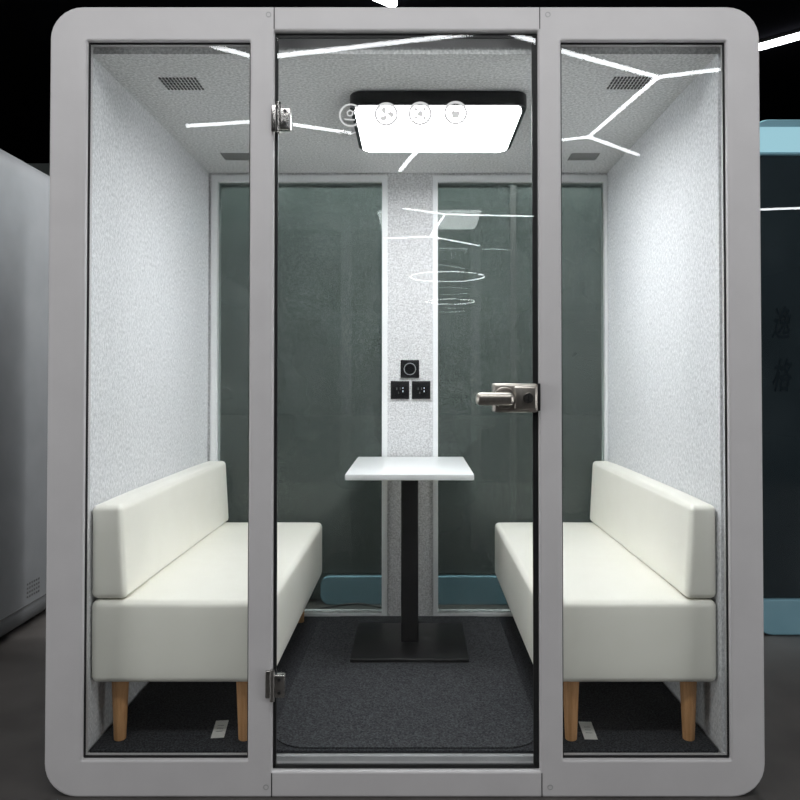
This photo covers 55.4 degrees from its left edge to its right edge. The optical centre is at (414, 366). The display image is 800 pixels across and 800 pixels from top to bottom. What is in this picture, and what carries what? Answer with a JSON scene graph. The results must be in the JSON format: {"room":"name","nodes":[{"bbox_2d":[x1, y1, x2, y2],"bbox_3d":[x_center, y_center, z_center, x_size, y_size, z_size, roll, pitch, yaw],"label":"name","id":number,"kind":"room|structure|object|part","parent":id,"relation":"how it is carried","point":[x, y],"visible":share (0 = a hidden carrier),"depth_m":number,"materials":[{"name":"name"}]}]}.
{"room":"office pod showroom","nodes":[
{"label":"office pod showroom","id":0,"kind":"room"},
{"bbox_2d":[27,163,49,175],"bbox_3d":[0.500,-0.425,8.289,15.000,3.560,0.100,0,-1,0],"label":"wall","id":1,"kind":"structure","parent":0,"point":[43,167],"depth_m":8.27,"materials":[{"name":"black"}]},
{"bbox_2d":[0,0,799,162],"bbox_3d":[0.500,-2.518,-6.727,15.000,0.100,30.000,0,-1,0],"label":"ceiling","id":2,"kind":"structure","parent":0,"point":[26,26],"depth_m":5.17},
{"bbox_2d":[374,0,396,6],"bbox_3d":[-0.195,-2.242,4.630,0.187,0.052,0.052,1,-1,-43],"label":"linear light","id":3,"kind":"object","parent":2,"relation":"attached to","point":[389,3],"visible":0.91,"depth_m":4.65,"materials":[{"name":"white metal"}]},
{"bbox_2d":[759,29,799,50],"bbox_3d":[2.525,-2.232,5.170,0.612,0.052,0.052,-1,-1,42],"label":"linear light","id":4,"kind":"object","parent":2,"relation":"attached to","point":[794,35],"visible":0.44,"depth_m":5.18,"materials":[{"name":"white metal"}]},
{"bbox_2d":[0,599,799,799],"bbox_3d":[0.500,1.142,-6.791,15.000,0.100,30.000,0,-1,0],"label":"floor","id":5,"kind":"structure","parent":0,"point":[23,776],"depth_m":2.69,"materials":[{"name":"concrete"}]},
{"bbox_2d":[0,149,49,636],"bbox_3d":[-2.949,0.137,4.428,2.203,2.300,2.600,0,-1,0],"label":"pod","id":6,"kind":"object","parent":5,"relation":"on","point":[24,189],"visible":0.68,"depth_m":3.59,"materials":[{"name":"paint"}]},
{"bbox_2d":[27,577,39,597],"bbox_3d":[-1.850,1.070,3.692,0.004,0.069,0.120,0,-1,0],"label":"vent","id":7,"kind":"object","parent":6,"relation":"attached to","point":[33,583],"depth_m":3.70,"materials":[{"name":"grey metal"}]},
{"bbox_2d":[319,603,381,608],"bbox_3d":[-0.051,1.256,3.979,0.904,0.042,0.032,0,-1,3],"label":"power cable","id":8,"kind":"object","parent":5,"relation":"on","point":[345,604],"visible":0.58,"depth_m":3.98,"materials":[{"name":"black rubber"}]},
{"bbox_2d":[45,7,764,796],"bbox_3d":[-0.030,0.105,2.908,2.092,2.312,1.522,0,-1,0],"label":"pod","id":9,"kind":"object","parent":5,"relation":"on","point":[154,110],"visible":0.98,"depth_m":2.30,"materials":[{"name":"paint"}]},
{"bbox_2d":[158,77,203,89],"bbox_3d":[-0.773,-0.937,2.524,0.120,0.003,0.101,0,-1,0],"label":"ceiling vent","id":10,"kind":"object","parent":9,"relation":"attached to","point":[166,83],"depth_m":2.52,"materials":[{"name":"grey metal"}]},
{"bbox_2d":[220,153,248,159],"bbox_3d":[-0.782,-0.922,3.347,0.120,0.003,0.101,0,-1,0],"label":"ceiling vent","id":11,"kind":"object","parent":9,"relation":"attached to","point":[223,156],"depth_m":3.35,"materials":[{"name":"grey metal"}]},
{"bbox_3d":[-0.547,0.132,3.593,0.834,2.077,0.014,0,-1,0],"label":"window trim","id":12,"kind":"part","parent":9,"relation":"part of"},
{"bbox_2d":[391,381,408,398],"bbox_3d":[-0.071,0.110,3.592,0.088,0.086,0.012,0,-1,0],"label":"power socket","id":13,"kind":"object","parent":9,"relation":"attached to","point":[399,389],"visible":1,"depth_m":3.59,"materials":[{"name":"black plastic"}]},
{"bbox_2d":[89,616,718,752],"bbox_3d":[-0.033,1.161,2.921,1.882,0.010,1.290,0,-1,0],"label":"floor","id":14,"kind":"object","parent":9,"relation":"on","point":[164,717],"visible":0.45,"depth_m":2.51,"materials":[{"name":"black carpet"}]},
{"bbox_2d":[92,461,321,740],"bbox_3d":[-0.704,0.789,2.923,0.547,0.734,1.285,0,-1,0],"label":"bench sofa","id":15,"kind":"object","parent":14,"relation":"on","point":[170,576],"visible":0.94,"depth_m":2.33,"materials":[{"name":"beige leather"}]},
{"bbox_3d":[-0.908,1.048,2.347,0.052,0.194,0.052,0,-1,0],"label":"leg","id":16,"kind":"part","parent":15,"relation":"part of","materials":[{"name":"brown wood"}]},
{"bbox_3d":[-0.922,0.566,2.928,0.108,0.288,1.281,0,-1,0],"label":"backrest","id":17,"kind":"part","parent":15,"relation":"part of","materials":[{"name":"beige leather"}]},
{"bbox_3d":[-0.704,0.834,2.922,0.547,0.255,1.285,0,-1,0],"label":"seat","id":18,"kind":"part","parent":15,"relation":"part of","materials":[{"name":"beige leather"}]},
{"bbox_3d":[-0.525,1.048,2.347,0.052,0.194,0.052,0,-1,0],"label":"leg","id":19,"kind":"part","parent":15,"relation":"part of","materials":[{"name":"brown wood"}]},
{"bbox_3d":[-0.525,1.068,3.482,0.052,0.194,0.052,0,-1,0],"label":"leg","id":20,"kind":"part","parent":15,"relation":"part of","materials":[{"name":"brown wood"}]},
{"bbox_2d":[211,720,228,737],"bbox_3d":[-0.617,1.145,2.410,0.040,0.002,0.120,0,-1,-7],"label":"paper tag","id":21,"kind":"object","parent":14,"relation":"on","point":[219,730],"visible":1,"depth_m":2.40,"materials":[{"name":"white paper"}]},
{"bbox_2d":[277,616,532,748],"bbox_3d":[-0.026,1.153,2.917,0.835,0.005,1.270,0,-1,0],"label":"floor mat","id":22,"kind":"object","parent":14,"relation":"on","point":[333,701],"visible":0.77,"depth_m":2.64,"materials":[{"name":"grey carpet"}]},
{"bbox_2d":[345,457,473,661],"bbox_3d":[-0.021,0.786,3.238,0.494,0.739,0.662,0,-1,0],"label":"table","id":23,"kind":"object","parent":22,"relation":"on","point":[409,640],"visible":1,"depth_m":3.16,"materials":[{"name":"black metal"}]},
{"bbox_2d":[579,722,597,739],"bbox_3d":[0.545,1.145,2.400,0.040,0.002,0.120,0,-1,3],"label":"paper tag","id":24,"kind":"object","parent":14,"relation":"on","point":[587,728],"visible":1,"depth_m":2.40,"materials":[{"name":"white paper"}]},
{"bbox_2d":[495,461,715,740],"bbox_3d":[0.640,0.789,2.923,0.542,0.734,1.285,0,-1,0],"label":"bench sofa","id":25,"kind":"object","parent":14,"relation":"on","point":[639,578],"visible":0.9,"depth_m":2.33,"materials":[{"name":"beige leather"}]},
{"bbox_3d":[0.480,1.048,2.347,0.052,0.194,0.052,0,-1,0],"label":"leg","id":26,"kind":"part","parent":25,"relation":"part of","materials":[{"name":"brown wood"}]},
{"bbox_3d":[0.640,0.834,2.922,0.542,0.255,1.285,0,-1,0],"label":"seat","id":27,"kind":"part","parent":25,"relation":"part of","materials":[{"name":"beige leather"}]},
{"bbox_3d":[0.862,0.566,2.928,0.096,0.288,1.281,0,-1,0],"label":"backrest","id":28,"kind":"part","parent":25,"relation":"part of","materials":[{"name":"beige leather"}]},
{"bbox_3d":[0.842,1.048,2.347,0.052,0.194,0.052,0,-1,0],"label":"leg","id":29,"kind":"part","parent":25,"relation":"part of","materials":[{"name":"brown wood"}]},
{"bbox_2d":[401,360,418,377],"bbox_3d":[-0.024,0.011,3.591,0.088,0.086,0.018,0,-1,0],"label":"wall control plate","id":30,"kind":"object","parent":9,"relation":"attached to","point":[409,368],"visible":1,"depth_m":3.59,"materials":[{"name":"black plastic"}]},
{"bbox_2d":[412,381,429,398],"bbox_3d":[0.029,0.110,3.592,0.088,0.086,0.012,0,-1,0],"label":"power socket","id":31,"kind":"object","parent":9,"relation":"attached to","point":[420,389],"visible":1,"depth_m":3.59,"materials":[{"name":"black plastic"}]},
{"bbox_2d":[350,91,526,151],"bbox_3d":[0.080,-0.903,2.846,0.610,0.057,0.530,0,-1,0],"label":"ceiling lamp","id":32,"kind":"object","parent":9,"relation":"attached to","point":[493,120],"visible":0.96,"depth_m":2.72,"materials":[{"name":"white plastic"}]},
{"bbox_2d":[355,107,520,151],"bbox_3d":[0.080,-0.879,2.846,0.576,0.010,0.496,0,-1,0],"label":"diffuser","id":33,"kind":"object","parent":32,"relation":"attached to","point":[484,129],"depth_m":2.82,"materials":[{"name":"white plastic"}]},
{"bbox_3d":[0.227,0.092,2.162,0.110,0.036,0.030,0,-1,0],"label":"lever","id":34,"kind":"part","parent":9,"relation":"part of","materials":[{"name":"silver metal"}]},
{"bbox_3d":[0.497,0.132,3.593,0.826,2.077,0.014,0,-1,0],"label":"window trim","id":35,"kind":"part","parent":9,"relation":"part of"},
{"bbox_3d":[0.361,0.089,2.225,0.009,0.080,0.008,0,-1,0],"label":"strike plate","id":36,"kind":"part","parent":9,"relation":"part of","materials":[{"name":"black metal"}]},
{"bbox_2d":[568,153,599,159],"bbox_3d":[0.740,-0.922,3.347,0.120,0.003,0.101,0,-1,0],"label":"ceiling vent","id":37,"kind":"object","parent":9,"relation":"attached to","point":[571,156],"depth_m":3.35,"materials":[{"name":"grey metal"}]},
{"bbox_2d":[607,77,651,88],"bbox_3d":[0.706,-0.937,2.517,0.120,0.003,0.101,0,-1,0],"label":"ceiling vent","id":38,"kind":"object","parent":9,"relation":"attached to","point":[612,82],"depth_m":2.52,"materials":[{"name":"grey metal"}]},
{"bbox_2d":[220,185,601,604],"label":"window","id":39,"kind":"structure","parent":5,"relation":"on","point":[330,236],"depth_m":4.15,"materials":[{"name":"clear glass"}]},
{"bbox_2d":[760,120,799,634],"bbox_3d":[2.800,0.056,4.376,2.400,2.460,1.508,0,-1,0],"label":"pod","id":40,"kind":"object","parent":5,"relation":"on","point":[779,139],"visible":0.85,"depth_m":3.65,"materials":[{"name":"blue paint"}]}
]}

